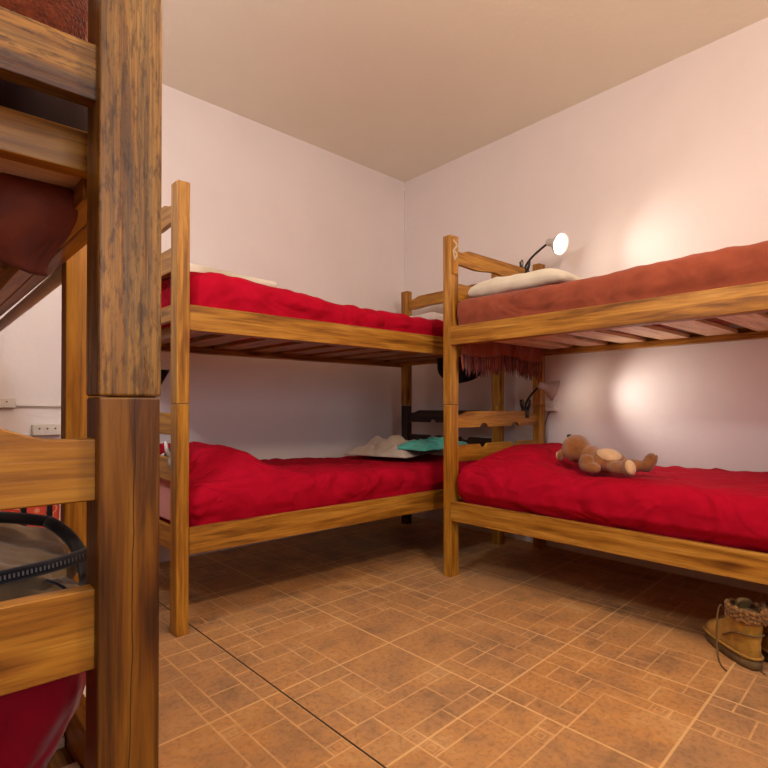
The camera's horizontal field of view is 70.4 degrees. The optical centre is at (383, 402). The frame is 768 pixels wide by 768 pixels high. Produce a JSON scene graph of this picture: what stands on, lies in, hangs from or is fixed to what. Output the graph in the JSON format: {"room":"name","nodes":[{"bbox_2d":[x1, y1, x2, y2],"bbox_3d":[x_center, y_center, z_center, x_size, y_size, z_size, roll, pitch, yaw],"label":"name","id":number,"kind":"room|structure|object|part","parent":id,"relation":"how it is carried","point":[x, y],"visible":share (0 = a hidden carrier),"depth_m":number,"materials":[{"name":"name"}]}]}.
{"room":"hostel dormitory room","nodes":[
{"label":"hostel dormitory room","id":0,"kind":"room"},
{"bbox_2d":[0,84,403,562],"bbox_3d":[-1.566,-0.417,2.744,4.650,2.682,0.234,0,-1,-42],"label":"wall","id":1,"kind":"structure","parent":0,"point":[267,203],"depth_m":3.46,"materials":[{"name":"paint"}]},
{"bbox_2d":[0,398,60,407],"bbox_3d":[-1.656,0.009,2.545,0.415,0.060,0.032,0,-1,-42],"label":"wall socket","id":2,"kind":"object","parent":1,"relation":"attached to","point":[4,402],"visible":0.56,"depth_m":2.49,"materials":[{"name":"plastic"}]},
{"bbox_2d":[31,424,60,435],"bbox_3d":[-1.606,0.131,2.589,0.120,0.052,0.042,0,-1,-42],"label":"power outlet","id":3,"kind":"object","parent":1,"relation":"attached to","point":[36,429],"visible":0.93,"depth_m":2.57,"materials":[{"name":"plastic"}]},
{"bbox_2d":[161,370,169,384],"bbox_3d":[-1.215,-0.129,2.976,0.086,0.100,0.004,0,-1,-42],"label":"pennant","id":4,"kind":"object","parent":1,"relation":"attached to","point":[164,373],"visible":0.4,"depth_m":2.98,"materials":[{"name":"black fabric"}]},
{"bbox_2d":[159,516,767,767],"bbox_3d":[0.327,0.881,0.712,4.550,0.050,5.530,0,-1,-42],"label":"floor","id":5,"kind":"structure","parent":0,"point":[352,646],"depth_m":1.82,"materials":[{"name":"tile"}]},
{"bbox_2d":[1,504,59,528],"bbox_3d":[-1.622,0.635,2.402,0.137,0.473,0.327,0,-1,42],"label":"tote bag","id":6,"kind":"object","parent":5,"relation":"on","point":[51,510],"visible":0.09,"depth_m":2.42,"materials":[{"name":"red fabric"}]},
{"bbox_2d":[0,0,161,767],"bbox_3d":[-1.233,0.010,1.099,0.936,1.700,2.020,0,-1,-42],"label":"bunk bed","id":7,"kind":"object","parent":5,"relation":"on","point":[103,471],"visible":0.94,"depth_m":0.59,"materials":[{"name":"brown wood"}]},
{"bbox_2d":[0,265,61,331],"bbox_3d":[-0.912,-0.240,1.375,0.026,0.036,0.940,0,-1,-42],"label":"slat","id":8,"kind":"object","parent":7,"relation":"attached to","point":[54,280],"visible":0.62,"depth_m":1.23,"materials":[{"name":"wood"}]},
{"bbox_2d":[0,172,77,275],"bbox_3d":[-0.550,-0.221,0.597,0.376,0.120,0.076,0,-1,-34],"label":"blanket","id":9,"kind":"object","parent":7,"relation":"hanging from","point":[37,217],"visible":1,"depth_m":0.68,"materials":[{"name":"brown fabric"}]},
{"bbox_3d":[-0.941,-0.303,1.365,0.026,0.114,1.921,0,-1,-42],"label":"rail","id":10,"kind":"part","parent":7,"relation":"part of","materials":[{"name":"brown wood"}]},
{"bbox_3d":[-0.644,-0.301,0.404,0.815,0.049,0.025,0,-1,-42],"label":"rail","id":11,"kind":"part","parent":7,"relation":"part of","materials":[{"name":"brown wood"}]},
{"bbox_2d":[0,78,87,131],"bbox_3d":[-1.250,-0.374,1.087,0.801,0.154,1.770,0,-1,-42],"label":"mattress","id":12,"kind":"object","parent":7,"relation":"on","point":[14,96],"visible":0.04,"depth_m":0.65,"materials":[{"name":"grey fabric"}]},
{"bbox_2d":[0,0,87,41],"bbox_3d":[-1.244,-0.496,1.060,0.822,0.178,1.850,0,-1,-42],"label":"blanket","id":13,"kind":"object","parent":12,"relation":"on","point":[70,17],"visible":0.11,"depth_m":0.62,"materials":[{"name":"red fabric"}]},
{"bbox_3d":[-0.941,0.516,1.358,0.026,0.101,1.921,0,-1,-42],"label":"rail","id":14,"kind":"part","parent":7,"relation":"part of","materials":[{"name":"brown wood"}]},
{"bbox_3d":[-0.295,0.425,0.614,0.065,0.861,0.047,0,-1,-42],"label":"post","id":15,"kind":"part","parent":7,"relation":"part of","materials":[{"name":"brown wood"}]},
{"bbox_3d":[-0.295,-0.426,0.622,0.067,0.838,0.049,0,-1,-42],"label":"post","id":16,"kind":"part","parent":7,"relation":"part of","materials":[{"name":"brown wood"}]},
{"bbox_3d":[-1.291,0.435,1.043,0.690,0.161,1.770,0,-1,-42],"label":"mattress","id":17,"kind":"object","parent":7,"relation":"on","visible":0},
{"bbox_2d":[0,672,85,767],"bbox_3d":[-1.248,0.414,1.051,0.837,0.244,1.868,0,-1,-42],"label":"duvet","id":18,"kind":"object","parent":17,"relation":"on","point":[34,721],"visible":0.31,"depth_m":0.60,"materials":[{"name":"red fabric"}]},
{"bbox_2d":[0,511,85,601],"bbox_3d":[-0.699,0.204,0.589,0.678,0.170,0.450,0,-1,-42],"label":"duffel bag","id":19,"kind":"object","parent":18,"relation":"on","point":[33,560],"visible":0.65,"depth_m":0.72,"materials":[{"name":"fabric"}]},
{"bbox_3d":[-0.377,0.228,0.638,0.038,0.043,0.009,0,-1,-6],"label":"zip pull","id":20,"kind":"part","parent":19,"relation":"part of","materials":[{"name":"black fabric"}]},
{"bbox_2d":[159,180,503,636],"bbox_3d":[-0.302,0.029,3.018,2.040,1.695,0.875,0,-1,-42],"label":"bunk bed","id":21,"kind":"object","parent":5,"relation":"on","point":[319,341],"visible":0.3,"depth_m":2.30,"materials":[{"name":"brown wood"}]},
{"bbox_2d":[159,478,169,519],"bbox_3d":[-1.029,0.391,2.361,0.014,0.160,0.680,0,-1,-42],"label":"sheet","id":22,"kind":"object","parent":21,"relation":"hanging from","point":[164,497],"visible":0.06,"depth_m":2.19,"materials":[{"name":"pink fabric"}]},
{"bbox_3d":[-1.042,0.522,2.344,0.022,0.086,0.763,0,-1,-42],"label":"rail","id":23,"kind":"part","parent":21,"relation":"part of","materials":[{"name":"brown wood"}]},
{"bbox_2d":[160,441,170,481],"bbox_3d":[-0.844,0.240,2.172,0.112,0.187,0.270,0,-1,-18],"label":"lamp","id":24,"kind":"object","parent":21,"relation":"attached to","point":[167,453],"visible":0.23,"depth_m":2.06,"materials":[{"name":"white plastic"}]},
{"bbox_3d":[-0.987,-0.298,2.402,0.025,0.049,0.815,0,-1,-42],"label":"rail","id":25,"kind":"part","parent":21,"relation":"part of","materials":[{"name":"brown wood"}]},
{"bbox_3d":[-0.769,0.437,2.046,0.047,0.861,0.062,0,-1,-42],"label":"post","id":26,"kind":"part","parent":21,"relation":"part of","materials":[{"name":"brown wood"}]},
{"bbox_3d":[-0.769,-0.411,2.053,0.049,0.833,0.064,0,-1,-42],"label":"post","id":27,"kind":"part","parent":21,"relation":"part of","materials":[{"name":"brown wood"}]},
{"bbox_2d":[193,334,261,346],"bbox_3d":[-0.309,-0.377,3.014,1.770,0.130,0.785,0,-1,-42],"label":"mattress","id":28,"kind":"object","parent":21,"relation":"on","point":[206,334],"visible":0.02,"depth_m":2.60,"materials":[{"name":"fabric"}]},
{"bbox_2d":[161,272,458,350],"bbox_3d":[-0.359,-0.420,2.963,1.788,0.226,0.844,0,-1,-42],"label":"duvet","id":29,"kind":"object","parent":28,"relation":"on","point":[208,289],"visible":0.34,"depth_m":2.35,"materials":[{"name":"red fabric"}]},
{"bbox_2d":[161,263,276,287],"bbox_3d":[-0.881,-0.551,2.608,0.482,0.052,0.646,0,-1,-42],"label":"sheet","id":30,"kind":"object","parent":29,"relation":"on","point":[193,267],"visible":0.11,"depth_m":2.36,"materials":[{"name":"beige fabric"}]},
{"bbox_2d":[409,312,458,323],"bbox_3d":[0.244,-0.504,3.548,0.337,0.095,0.528,0,-1,-42],"label":"pillow","id":31,"kind":"object","parent":29,"relation":"on","point":[431,315],"visible":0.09,"depth_m":3.29,"materials":[{"name":"white fabric"}]},
{"bbox_3d":[-0.587,-0.308,3.335,1.941,0.097,0.026,0,-1,-42],"label":"rail","id":32,"kind":"part","parent":21,"relation":"part of","materials":[{"name":"brown wood"}]},
{"bbox_3d":[-0.017,0.528,2.698,1.941,0.101,0.026,0,-1,-42],"label":"rail","id":33,"kind":"part","parent":21,"relation":"part of","materials":[{"name":"brown wood"}]},
{"bbox_3d":[-0.017,-0.314,2.705,1.941,0.097,0.026,0,-1,-42],"label":"rail","id":34,"kind":"part","parent":21,"relation":"part of","materials":[{"name":"brown wood"}]},
{"bbox_3d":[0.165,-0.394,3.990,0.049,0.833,0.064,0,-1,-42],"label":"post","id":35,"kind":"part","parent":21,"relation":"part of","materials":[{"name":"brown wood"}]},
{"bbox_3d":[0.165,0.454,3.982,0.047,0.861,0.062,0,-1,-42],"label":"post","id":36,"kind":"part","parent":21,"relation":"part of","materials":[{"name":"brown wood"}]},
{"bbox_3d":[0.382,-0.287,3.639,0.025,0.049,0.815,0,-1,-42],"label":"rail","id":37,"kind":"part","parent":21,"relation":"part of","materials":[{"name":"brown wood"}]},
{"bbox_2d":[437,357,481,382],"bbox_3d":[0.481,-0.205,3.437,0.030,0.169,0.382,0,-1,-42],"label":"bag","id":38,"kind":"object","parent":21,"relation":"hanging from","point":[463,377],"visible":0.41,"depth_m":3.41,"materials":[{"name":"black fabric"}]},
{"bbox_3d":[0.709,-0.399,3.388,0.049,0.833,0.064,0,-1,-42],"label":"post","id":39,"kind":"part","parent":21,"relation":"part of","materials":[{"name":"brown wood"}]},
{"bbox_3d":[0.709,0.449,3.380,0.047,0.861,0.062,0,-1,-42],"label":"post","id":40,"kind":"part","parent":21,"relation":"part of","materials":[{"name":"brown wood"}]},
{"bbox_3d":[-0.309,0.452,3.007,1.770,0.161,0.785,0,-1,-42],"label":"mattress","id":41,"kind":"object","parent":21,"relation":"on","visible":0},
{"bbox_2d":[159,441,477,526],"bbox_3d":[-0.327,0.365,2.985,1.866,0.345,0.850,0,-1,-42],"label":"duvet","id":42,"kind":"object","parent":41,"relation":"on","point":[226,483],"visible":0.65,"depth_m":2.41,"materials":[{"name":"red fabric"}]},
{"bbox_2d":[344,435,440,457],"bbox_3d":[0.055,0.262,3.420,0.463,0.120,0.498,0,-1,31],"label":"shirt","id":43,"kind":"object","parent":42,"relation":"on","point":[377,446],"visible":0.76,"depth_m":3.27,"materials":[{"name":"fabric"}]},
{"bbox_2d":[397,437,466,450],"bbox_3d":[0.295,0.244,3.329,0.286,0.066,0.517,0,-1,42],"label":"towel","id":44,"kind":"object","parent":42,"relation":"on","point":[431,443],"visible":0.84,"depth_m":3.19,"materials":[{"name":"teal fabric"}]},
{"bbox_2d":[443,235,767,584],"bbox_3d":[1.300,0.013,2.296,0.875,1.715,2.020,0,-1,-42],"label":"bunk bed","id":45,"kind":"object","parent":5,"relation":"on","point":[745,305],"visible":0.67,"depth_m":2.44,"materials":[{"name":"brown wood"}]},
{"bbox_3d":[0.339,-0.414,2.760,0.064,0.853,0.049,0,-1,-42],"label":"post","id":46,"kind":"part","parent":45,"relation":"part of","materials":[{"name":"brown wood"}]},
{"bbox_3d":[0.339,0.444,2.752,0.062,0.861,0.047,0,-1,-42],"label":"post","id":47,"kind":"part","parent":45,"relation":"part of","materials":[{"name":"brown wood"}]},
{"bbox_3d":[0.941,-0.410,3.303,0.064,0.853,0.049,0,-1,-42],"label":"post","id":48,"kind":"part","parent":45,"relation":"part of","materials":[{"name":"brown wood"}]},
{"bbox_3d":[0.941,0.448,3.296,0.062,0.861,0.047,0,-1,-42],"label":"post","id":49,"kind":"part","parent":45,"relation":"part of","materials":[{"name":"brown wood"}]},
{"bbox_2d":[520,380,559,417],"bbox_3d":[0.878,-0.015,3.099,0.121,0.212,0.294,0,-1,-42],"label":"lamp","id":50,"kind":"object","parent":45,"relation":"attached to","point":[551,389],"visible":1,"depth_m":3.02,"materials":[{"name":"black plastic"}]},
{"bbox_3d":[0.849,-0.031,3.122,0.020,0.134,0.180,0,-1,-14],"label":"arm","id":51,"kind":"part","parent":50,"relation":"part of","materials":[{"name":"black plastic"}]},
{"bbox_3d":[0.935,-0.064,3.036,0.121,0.117,0.125,0,-1,-42],"label":"lamp shade","id":52,"kind":"part","parent":50,"relation":"part of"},
{"bbox_2d":[519,232,568,272],"bbox_3d":[0.891,-0.831,3.108,0.123,0.205,0.310,0,-1,-42],"label":"lamp","id":53,"kind":"object","parent":45,"relation":"attached to","point":[559,243],"visible":0.94,"depth_m":3.05,"materials":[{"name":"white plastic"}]},
{"bbox_3d":[0.881,-0.847,3.145,0.013,0.127,0.177,0,-1,-37],"label":"arm","id":54,"kind":"part","parent":53,"relation":"part of","materials":[{"name":"black plastic"}]},
{"bbox_3d":[0.955,-0.875,3.038,0.123,0.116,0.119,0,-1,-42],"label":"lamp shade","id":55,"kind":"part","parent":53,"relation":"part of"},
{"bbox_3d":[0.966,-0.882,3.029,0.053,0.052,0.066,0,-1,-42],"label":"bulb","id":56,"kind":"part","parent":53,"relation":"part of","materials":[{"name":"white glass"}]},
{"bbox_3d":[0.986,0.536,2.007,0.026,0.097,1.921,0,-1,-42],"label":"rail","id":57,"kind":"part","parent":45,"relation":"part of","materials":[{"name":"brown wood"}]},
{"bbox_3d":[0.986,-0.338,2.015,0.026,0.092,1.921,0,-1,-42],"label":"rail","id":58,"kind":"part","parent":45,"relation":"part of","materials":[{"name":"brown wood"}]},
{"bbox_2d":[457,240,767,381],"bbox_3d":[1.274,-0.330,2.318,0.840,0.404,1.857,0,-1,-42],"label":"blanket","id":59,"kind":"object","parent":45,"relation":"on","point":[747,264],"visible":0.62,"depth_m":2.19,"materials":[{"name":"fabric"}]},
{"bbox_2d":[468,268,584,297],"bbox_3d":[0.833,-0.565,2.782,0.663,0.091,0.568,0,-1,-42],"label":"pillow","id":60,"kind":"object","parent":59,"relation":"on","point":[547,276],"visible":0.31,"depth_m":2.52,"materials":[{"name":"beige fabric"}]},
{"bbox_2d":[542,312,767,342],"bbox_3d":[1.300,-0.407,2.300,0.785,0.136,1.770,0,-1,-42],"label":"mattress","id":61,"kind":"object","parent":45,"relation":"on","point":[730,325],"visible":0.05,"depth_m":2.52,"materials":[{"name":"fabric"}]},
{"bbox_3d":[1.615,-0.334,2.584,0.026,0.092,1.921,0,-1,-42],"label":"rail","id":62,"kind":"part","parent":45,"relation":"part of","materials":[{"name":"brown wood"}]},
{"bbox_3d":[1.300,0.452,2.293,0.785,0.174,1.770,0,-1,-42],"label":"mattress","id":63,"kind":"object","parent":45,"relation":"on","visible":0},
{"bbox_2d":[457,443,767,552],"bbox_3d":[1.269,0.379,2.305,0.866,0.328,1.866,0,-1,-42],"label":"duvet","id":64,"kind":"object","parent":63,"relation":"on","point":[717,506],"visible":0.79,"depth_m":2.15,"materials":[{"name":"red fabric"}]},
{"bbox_2d":[556,434,657,476],"bbox_3d":[0.939,0.221,2.324,0.211,0.156,0.402,0,-1,-37],"label":"stuffed animal","id":65,"kind":"object","parent":64,"relation":"on","point":[575,448],"visible":1,"depth_m":2.27},
{"bbox_2d":[703,597,767,671],"bbox_3d":[1.181,0.759,1.879,0.157,0.213,0.290,0,-1,3],"label":"boot","id":66,"kind":"object","parent":5,"relation":"on","point":[737,634],"visible":1,"depth_m":1.79,"materials":[{"name":"leather"}]},
{"bbox_2d":[760,600,767,674],"bbox_3d":[1.288,0.759,1.857,0.157,0.213,0.290,0,-1,3],"label":"boot","id":67,"kind":"object","parent":5,"relation":"on","point":[764,644],"visible":0.23,"depth_m":1.81,"materials":[{"name":"leather"}]},
{"bbox_2d":[162,0,767,190],"bbox_3d":[0.328,-1.815,0.750,4.770,0.080,5.750,0,-1,-42],"label":"ceiling","id":68,"kind":"structure","parent":0,"point":[402,90],"depth_m":2.80,"materials":[{"name":"paint"}]},
{"bbox_2d":[405,17,767,593],"bbox_3d":[2.021,-0.421,2.255,0.222,2.682,5.530,0,-1,-42],"label":"wall","id":69,"kind":"structure","parent":0,"point":[669,161],"depth_m":2.95,"materials":[{"name":"paint"}]},
{"bbox_2d":[545,402,557,442],"bbox_3d":[1.009,0.163,3.298,0.037,0.328,0.081,0,-1,-42],"label":"wall socket","id":70,"kind":"object","parent":69,"relation":"attached to","point":[549,406],"visible":0.89,"depth_m":3.28,"materials":[{"name":"plastic"}]}
]}

